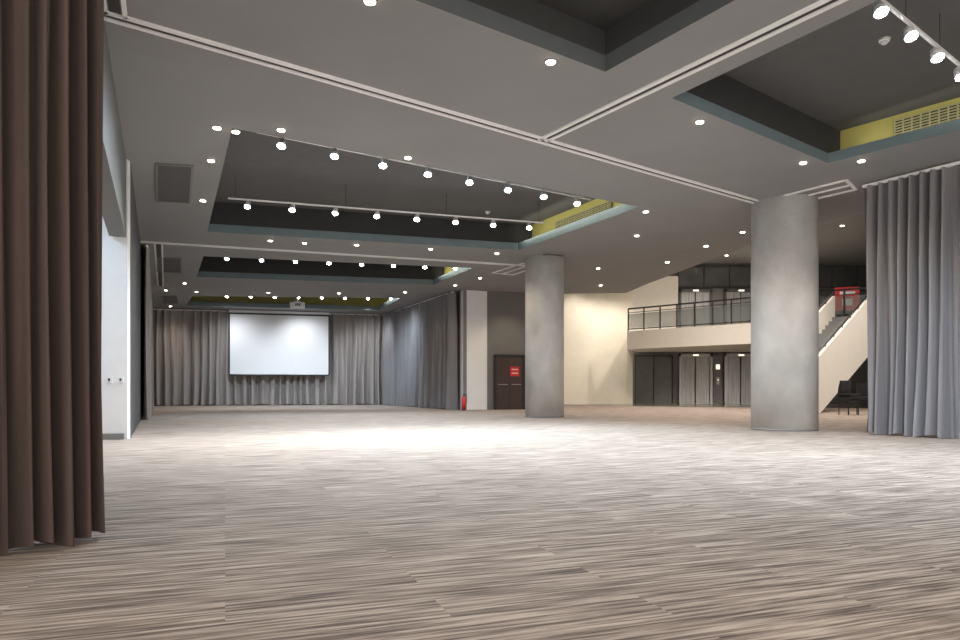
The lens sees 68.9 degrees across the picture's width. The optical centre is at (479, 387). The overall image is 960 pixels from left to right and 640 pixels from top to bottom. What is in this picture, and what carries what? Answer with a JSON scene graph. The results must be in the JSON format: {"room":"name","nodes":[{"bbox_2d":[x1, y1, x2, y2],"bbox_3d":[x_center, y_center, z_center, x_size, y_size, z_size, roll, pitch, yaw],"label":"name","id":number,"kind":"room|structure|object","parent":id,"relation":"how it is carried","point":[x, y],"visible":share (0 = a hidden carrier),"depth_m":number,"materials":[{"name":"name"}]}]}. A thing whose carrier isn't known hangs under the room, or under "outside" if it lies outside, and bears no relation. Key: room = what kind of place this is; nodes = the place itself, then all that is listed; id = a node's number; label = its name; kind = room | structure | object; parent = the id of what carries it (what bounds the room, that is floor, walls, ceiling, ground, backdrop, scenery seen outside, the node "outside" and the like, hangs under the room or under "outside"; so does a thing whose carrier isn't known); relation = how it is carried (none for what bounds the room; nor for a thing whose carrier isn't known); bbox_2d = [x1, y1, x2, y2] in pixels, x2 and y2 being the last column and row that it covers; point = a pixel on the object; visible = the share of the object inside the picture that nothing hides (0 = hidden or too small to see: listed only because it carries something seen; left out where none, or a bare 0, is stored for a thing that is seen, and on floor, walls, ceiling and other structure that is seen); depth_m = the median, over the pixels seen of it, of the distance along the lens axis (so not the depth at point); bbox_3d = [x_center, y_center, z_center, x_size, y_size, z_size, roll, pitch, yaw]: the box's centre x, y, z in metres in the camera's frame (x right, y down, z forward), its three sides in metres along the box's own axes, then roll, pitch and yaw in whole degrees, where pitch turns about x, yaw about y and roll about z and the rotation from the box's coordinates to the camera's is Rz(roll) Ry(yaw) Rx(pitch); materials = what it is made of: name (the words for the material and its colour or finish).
{"room":"event hall","nodes":[
{"label":"event hall","id":0,"kind":"room"},
{"bbox_2d":[101,159,129,438],"bbox_3d":[-6.966,-1.490,11.710,2.090,4.700,0.120,0,0,-5],"label":"wall","id":1,"kind":"structure","parent":0,"point":[115,341],"depth_m":11.73,"materials":[{"name":"white paint"}]},
{"bbox_2d":[102,21,125,236],"bbox_3d":[-4.884,-3.185,9.123,0.250,1.310,5.657,0,0,-24],"label":"trim","id":2,"kind":"structure","parent":1,"relation":"attached to","point":[114,157],"depth_m":9.06,"materials":[{"name":"white paint"}]},
{"bbox_2d":[103,433,124,439],"bbox_3d":[-6.918,0.810,11.585,1.970,0.100,0.030,0,0,-6],"label":"baseboard","id":3,"kind":"structure","parent":1,"relation":"attached to","point":[121,436],"depth_m":11.65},
{"bbox_2d":[106,377,123,381],"bbox_3d":[-6.104,-0.142,11.717,0.272,0.067,0.023,0,0,-5],"label":"wall switches","id":4,"kind":"object","parent":1,"relation":"attached to","point":[108,379],"visible":1,"depth_m":11.71,"materials":[{"name":"white paint"}]},
{"bbox_2d":[130,162,143,438],"bbox_3d":[-11.088,-1.490,22.919,0.150,4.700,24.324,0,0,-25],"label":"wall","id":5,"kind":"structure","parent":0,"point":[136,262],"depth_m":14.48,"materials":[{"name":"grey paint"}]},
{"bbox_2d":[154,311,345,405],"bbox_3d":[-10.369,-1.490,35.573,11.885,4.700,0.150,0,0,-15],"label":"wall","id":6,"kind":"structure","parent":0,"point":[214,311],"depth_m":35.40,"materials":[{"name":"grey paint"}]},
{"bbox_2d":[456,290,466,409],"bbox_3d":[-2.561,-1.490,32.228,0.150,4.700,10.377,0,0,-22],"label":"wall","id":7,"kind":"structure","parent":0,"point":[464,291],"depth_m":27.45,"materials":[{"name":"grey paint"}]},
{"bbox_2d":[0,404,959,639],"bbox_3d":[2.000,0.860,19.000,44.000,0.001,46.000,0,0,0],"label":"floor","id":8,"kind":"structure","parent":0,"point":[357,521],"depth_m":4.17,"materials":[{"name":"carpet"}]},
{"bbox_2d":[462,394,466,409],"bbox_3d":[-0.617,0.547,26.900,0.173,0.625,0.173,0,0,45],"label":"fire extinguisher","id":9,"kind":"object","parent":8,"relation":"on","point":[464,400],"visible":1,"depth_m":26.84,"materials":[{"name":"red metal"}]},
{"bbox_2d":[460,290,486,409],"bbox_3d":[-0.249,-1.490,27.738,1.058,4.700,0.676,0,0,0],"label":"pilaster","id":10,"kind":"object","parent":8,"relation":"on","point":[476,300],"depth_m":27.62,"materials":[{"name":"white paint"}]},
{"bbox_2d":[525,255,563,417],"bbox_3d":[1.910,-1.490,20.700,1.152,4.700,1.152,0,0,0],"label":"concrete column","id":11,"kind":"structure","parent":8,"relation":"on","point":[544,275],"depth_m":20.20,"materials":[{"name":"grey concrete"}]},
{"bbox_2d":[750,194,818,430],"bbox_3d":[6.300,-1.490,14.500,1.302,4.700,1.302,0,0,0],"label":"concrete column","id":12,"kind":"structure","parent":8,"relation":"on","point":[784,229],"depth_m":13.94,"materials":[{"name":"grey concrete"}]},
{"bbox_2d":[819,292,867,412],"bbox_3d":[12.515,-1.511,25.973,5.914,4.742,1.640,0,0,-38],"label":"staircase","id":13,"kind":"structure","parent":8,"relation":"on","point":[843,341],"depth_m":25.80,"materials":[{"name":"beige paint"}]},
{"bbox_2d":[838,380,860,414],"bbox_3d":[11.755,0.310,22.282,0.440,1.100,0.502,0,0,-17],"label":"stacked chairs","id":14,"kind":"object","parent":8,"relation":"on","point":[844,389],"visible":1,"depth_m":22.37,"materials":[{"name":"fabric"}]},
{"bbox_2d":[856,384,867,414],"bbox_3d":[12.299,0.360,22.396,0.443,1.000,0.475,0,0,23],"label":"stacked chairs","id":15,"kind":"object","parent":8,"relation":"on","point":[862,389],"visible":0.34,"depth_m":22.54,"materials":[{"name":"fabric"}]},
{"bbox_2d":[487,291,524,409],"bbox_3d":[1.615,-1.490,28.247,2.770,4.700,0.894,0,0,0],"label":"wall","id":16,"kind":"structure","parent":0,"point":[505,310],"depth_m":27.96,"materials":[{"name":"grey paint"}]},
{"bbox_2d":[105,0,959,314],"bbox_3d":[1.127,-4.215,15.632,26.039,0.750,44.185,0,0,-12],"label":"ceiling","id":17,"kind":"structure","parent":0,"point":[823,91],"depth_m":10.78,"materials":[{"name":"paint"}]},
{"bbox_2d":[0,0,104,555],"bbox_3d":[-3.067,-1.470,3.117,2.578,4.670,0.533,0,0,-40],"label":"curtain","id":18,"kind":"object","parent":17,"relation":"hanging from","point":[52,51],"visible":1,"depth_m":3.80,"materials":[{"name":"fabric"}]},
{"bbox_2d":[143,245,153,418],"bbox_3d":[-12.140,-1.475,25.744,0.274,4.660,15.784,0,0,-25],"label":"curtain","id":19,"kind":"object","parent":17,"relation":"hanging from","point":[148,368],"visible":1,"depth_m":18.84,"materials":[{"name":"fabric"}]},
{"bbox_2d":[156,257,181,272],"bbox_3d":[-9.700,-3.825,21.900,1.837,0.035,2.639,0,0,0],"label":"speaker panel","id":20,"kind":"object","parent":17,"relation":"in","point":[170,264],"depth_m":21.65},
{"bbox_2d":[162,296,178,303],"bbox_3d":[-13.450,-3.825,30.350,1.737,0.035,2.540,0,0,0],"label":"speaker panel","id":21,"kind":"object","parent":17,"relation":"in","point":[166,299],"depth_m":30.46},
{"bbox_2d":[155,163,193,203],"bbox_3d":[-5.775,-3.825,13.200,1.687,0.035,2.539,0,0,0],"label":"speaker panel","id":22,"kind":"object","parent":17,"relation":"in","point":[174,182],"depth_m":13.01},
{"bbox_2d":[212,125,221,129],"bbox_3d":[-3.853,-3.828,10.255,0.124,0.025,0.179,0,0,-22],"label":"recessed light","id":23,"kind":"object","parent":17,"relation":"in","point":[216,127],"depth_m":10.27,"materials":[{"name":"white"}]},
{"bbox_2d":[230,129,240,133],"bbox_3d":[-3.637,-3.828,10.412,0.142,0.025,0.183,0,0,-22],"label":"recessed light","id":24,"kind":"object","parent":17,"relation":"in","point":[235,131],"depth_m":10.43,"materials":[{"name":"white"}]},
{"bbox_2d":[153,309,383,405],"bbox_3d":[-10.314,-1.475,35.018,11.209,4.660,0.602,0,0,-14],"label":"curtain","id":25,"kind":"object","parent":17,"relation":"hanging from","point":[190,347],"visible":0.77,"depth_m":34.54,"materials":[{"name":"fabric"}]},
{"bbox_2d":[228,310,329,375],"bbox_3d":[-9.900,-2.205,34.654,4.818,3.190,0.140,0,0,-15],"label":"projection screen","id":26,"kind":"object","parent":17,"relation":"hanging from","point":[260,343],"visible":1,"depth_m":34.63,"materials":[{"name":"fabric"}]},
{"bbox_2d":[276,127,285,131],"bbox_3d":[-2.937,-3.828,10.332,0.132,0.025,0.182,0,0,-22],"label":"recessed light","id":27,"kind":"object","parent":17,"relation":"in","point":[280,129],"depth_m":10.35,"materials":[{"name":"white"}]},
{"bbox_2d":[290,297,304,308],"bbox_3d":[-7.854,-4.015,30.120,0.600,1.130,0.613,0,0,-11],"label":"projector","id":28,"kind":"object","parent":17,"relation":"hanging from","point":[296,304],"visible":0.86,"depth_m":29.88,"materials":[{"name":"white paint"}]},
{"bbox_2d":[225,296,392,299],"bbox_3d":[-7.349,-4.219,30.291,7.746,0.723,0.177,0,0,-7],"label":"track light","id":29,"kind":"object","parent":17,"relation":"attached to","point":[225,296],"visible":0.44,"depth_m":30.30,"materials":[{"name":"metal"}]},
{"bbox_2d":[224,257,456,269],"bbox_3d":[-4.233,-4.219,22.041,7.858,0.723,0.169,0,0,-14],"label":"track light","id":30,"kind":"object","parent":17,"relation":"attached to","point":[225,258],"visible":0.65,"depth_m":21.88,"materials":[{"name":"metal"}]},
{"bbox_2d":[363,0,376,5],"bbox_3d":[-1.091,-3.828,6.922,0.127,0.025,0.111,0,0,-22],"label":"recessed light","id":31,"kind":"object","parent":17,"relation":"in","point":[368,2],"depth_m":6.93,"materials":[{"name":"white"}]},
{"bbox_2d":[228,193,544,229],"bbox_3d":[-1.902,-4.219,16.091,7.324,0.723,0.166,0,0,-18],"label":"track light","id":32,"kind":"object","parent":17,"relation":"attached to","point":[247,205],"visible":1,"depth_m":15.97,"materials":[{"name":"metal"}]},
{"bbox_2d":[382,291,458,409],"bbox_3d":[-2.998,-1.475,31.877,0.596,4.660,9.583,0,0,-24],"label":"curtain","id":33,"kind":"object","parent":17,"relation":"hanging from","point":[420,340],"visible":1,"depth_m":30.50,"materials":[{"name":"fabric"}]},
{"bbox_2d":[258,133,590,205],"bbox_3d":[-0.574,-4.234,13.172,7.185,0.693,0.161,0,0,-34],"label":"track light","id":34,"kind":"object","parent":17,"relation":"attached to","point":[281,143],"visible":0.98,"depth_m":13.18,"materials":[{"name":"metal"}]},
{"bbox_2d":[104,0,857,286],"bbox_3d":[-2.413,-3.828,15.045,19.376,0.024,22.599,0,0,0],"label":"track","id":35,"kind":"object","parent":17,"relation":"attached to","point":[113,15],"depth_m":9.01,"materials":[{"name":"white metal"}]},
{"bbox_2d":[544,58,556,64],"bbox_3d":[0.825,-3.828,8.178,0.135,0.025,0.164,0,0,-22],"label":"recessed light","id":36,"kind":"object","parent":17,"relation":"in","point":[550,61],"depth_m":8.19,"materials":[{"name":"white"}]},
{"bbox_2d":[555,201,611,228],"bbox_3d":[2.540,-4.270,17.449,0.052,0.260,2.417,0,0,-27],"label":"ceiling vent","id":37,"kind":"object","parent":17,"relation":"in","point":[607,205],"visible":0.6,"depth_m":17.36,"materials":[{"name":"yellow metal"}]},
{"bbox_2d":[694,119,704,123],"bbox_3d":[3.143,-3.828,10.019,0.156,0.025,0.159,0,0,-22],"label":"recessed light","id":38,"kind":"object","parent":17,"relation":"in","point":[699,121],"depth_m":10.04,"materials":[{"name":"white"}]},
{"bbox_2d":[878,36,890,44],"bbox_3d":[5.200,-4.455,9.000,0.150,0.070,0.150,0,0,0],"label":"smoke detector","id":39,"kind":"object","parent":17,"relation":"attached to","point":[884,40],"visible":1,"depth_m":8.96,"materials":[{"name":"white paint"}]},
{"bbox_2d":[862,161,959,438],"bbox_3d":[9.011,-1.475,10.349,0.718,4.660,6.673,0,0,-33],"label":"curtain","id":40,"kind":"object","parent":17,"relation":"hanging from","point":[912,224],"visible":1,"depth_m":12.33,"materials":[{"name":"fabric"}]},
{"bbox_2d":[873,0,959,81],"bbox_3d":[5.106,-4.169,8.042,3.190,0.623,0.184,0,0,-39],"label":"track light","id":41,"kind":"object","parent":17,"relation":"attached to","point":[881,8],"visible":1,"depth_m":7.80,"materials":[{"name":"metal"}]},
{"bbox_2d":[894,102,959,135],"bbox_3d":[7.129,-4.270,11.088,0.053,0.260,1.052,0,0,-38],"label":"ceiling vent","id":42,"kind":"object","parent":17,"relation":"in","point":[939,115],"visible":0.87,"depth_m":11.11,"materials":[{"name":"yellow metal"}]},
{"bbox_2d":[543,253,564,256],"bbox_3d":[1.950,-3.825,20.750,0.939,0.035,1.738,0,0,0],"label":"speaker panel","id":43,"kind":"object","parent":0,"point":[555,254],"depth_m":19.96,"materials":[{"name":"grey metal"}]},
{"bbox_2d":[564,290,632,403],"bbox_3d":[6.288,-2.940,37.374,3.823,7.600,0.748,0,0,0],"label":"wall","id":44,"kind":"structure","parent":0,"point":[598,363],"depth_m":37.29,"materials":[{"name":"beige paint"}]},
{"bbox_2d":[633,276,677,330],"bbox_3d":[9.450,-4.440,37.850,2.500,3.200,0.100,0,0,0],"label":"wall","id":45,"kind":"structure","parent":0,"point":[663,291],"depth_m":37.80,"materials":[{"name":"beige paint"}]},
{"bbox_2d":[627,323,750,351],"bbox_3d":[14.675,-2.390,30.850,14.650,0.900,13.700,0,0,0],"label":"balcony","id":46,"kind":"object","parent":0,"point":[730,337],"depth_m":32.98,"materials":[{"name":"beige paint"}]},
{"bbox_2d":[628,287,866,330],"bbox_3d":[14.387,-3.417,29.091,18.404,1.155,1.308,0,0,37],"label":"railing","id":47,"kind":"object","parent":46,"relation":"on","point":[844,294],"visible":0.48,"depth_m":31.91,"materials":[{"name":"black metal"}]},
{"bbox_2d":[835,287,859,316],"bbox_3d":[15.997,-3.615,30.490,0.950,1.550,0.081,0,0,17],"label":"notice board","id":48,"kind":"object","parent":46,"relation":"on","point":[853,300],"visible":0.66,"depth_m":30.46,"materials":[{"name":"red paint"}]},
{"bbox_2d":[564,404,867,407],"bbox_3d":[13.100,0.854,32.750,17.800,0.012,10.500,0,0,0],"label":"floor","id":49,"kind":"structure","parent":0,"point":[681,405],"depth_m":33.92,"materials":[{"name":"tile"}]},
{"bbox_2d":[633,264,867,403],"bbox_3d":[15.100,-2.940,38.100,13.800,7.600,0.200,0,0,0],"label":"wall","id":50,"kind":"structure","parent":0,"point":[860,376],"depth_m":38.00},
{"bbox_2d":[635,355,672,403],"bbox_3d":[9.400,-0.465,37.915,2.050,2.610,0.110,0,0,0],"label":"door","id":51,"kind":"structure","parent":50,"relation":"in","point":[653,373],"depth_m":37.89,"materials":[{"name":"metal"}]},
{"bbox_2d":[678,289,712,327],"bbox_3d":[11.650,-4.090,37.785,1.800,2.500,0.370,0,0,0],"label":"elevator","id":52,"kind":"object","parent":50,"relation":"attached to","point":[703,315],"visible":0.64,"depth_m":37.88,"materials":[{"name":"metal"}]},
{"bbox_2d":[678,354,713,403],"bbox_3d":[11.650,-0.502,37.785,1.800,2.700,0.370,0,0,0],"label":"elevator","id":53,"kind":"object","parent":50,"relation":"attached to","point":[695,371],"visible":1,"depth_m":37.88,"materials":[{"name":"metal"}]},
{"bbox_2d":[713,354,721,403],"bbox_3d":[14.110,-0.490,37.910,2.980,2.660,0.140,0,0,0],"label":"panel","id":54,"kind":"object","parent":50,"relation":"attached to","point":[717,358],"visible":0.49,"depth_m":37.88,"materials":[{"name":"metal"}]},
{"bbox_2d":[723,354,750,403],"bbox_3d":[14.100,-0.502,37.785,1.800,2.700,0.370,0,0,0],"label":"elevator","id":55,"kind":"object","parent":50,"relation":"attached to","point":[736,367],"visible":0.74,"depth_m":37.88,"materials":[{"name":"metal"}]},
{"bbox_2d":[723,289,750,324],"bbox_3d":[14.100,-4.090,37.785,1.800,2.500,0.370,0,0,0],"label":"elevator","id":56,"kind":"object","parent":50,"relation":"attached to","point":[740,312],"visible":0.5,"depth_m":37.88,"materials":[{"name":"metal"}]},
{"bbox_2d":[677,265,866,287],"bbox_3d":[16.300,-6.022,37.900,11.200,1.235,0.120,0,0,0],"label":"window","id":57,"kind":"structure","parent":50,"relation":"in","point":[698,276],"depth_m":37.90,"materials":[{"name":"black glass"}]},
{"bbox_2d":[819,289,866,316],"bbox_3d":[19.600,-4.090,37.905,3.750,2.500,0.110,0,0,0],"label":"wall","id":58,"kind":"structure","parent":50,"relation":"attached to","point":[864,291],"depth_m":37.90,"materials":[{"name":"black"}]},
{"bbox_2d":[701,214,865,263],"bbox_3d":[12.400,-6.790,25.500,19.200,0.100,25.400,0,0,0],"label":"ceiling","id":59,"kind":"structure","parent":0,"point":[846,244],"depth_m":33.34,"materials":[{"name":"grey paint"}]},
{"bbox_3d":[3.626,-2.940,32.762,1.548,7.600,8.524,0,0,0],"label":"wall","id":60,"kind":"structure","parent":0,"visible":0},
{"bbox_2d":[494,354,524,409],"bbox_3d":[1.177,-0.237,27.966,1.270,2.195,0.105,0,0,-14],"label":"door","id":61,"kind":"structure","parent":60,"relation":"in","point":[509,373],"depth_m":27.94,"materials":[{"name":"brown wood"}]}
]}

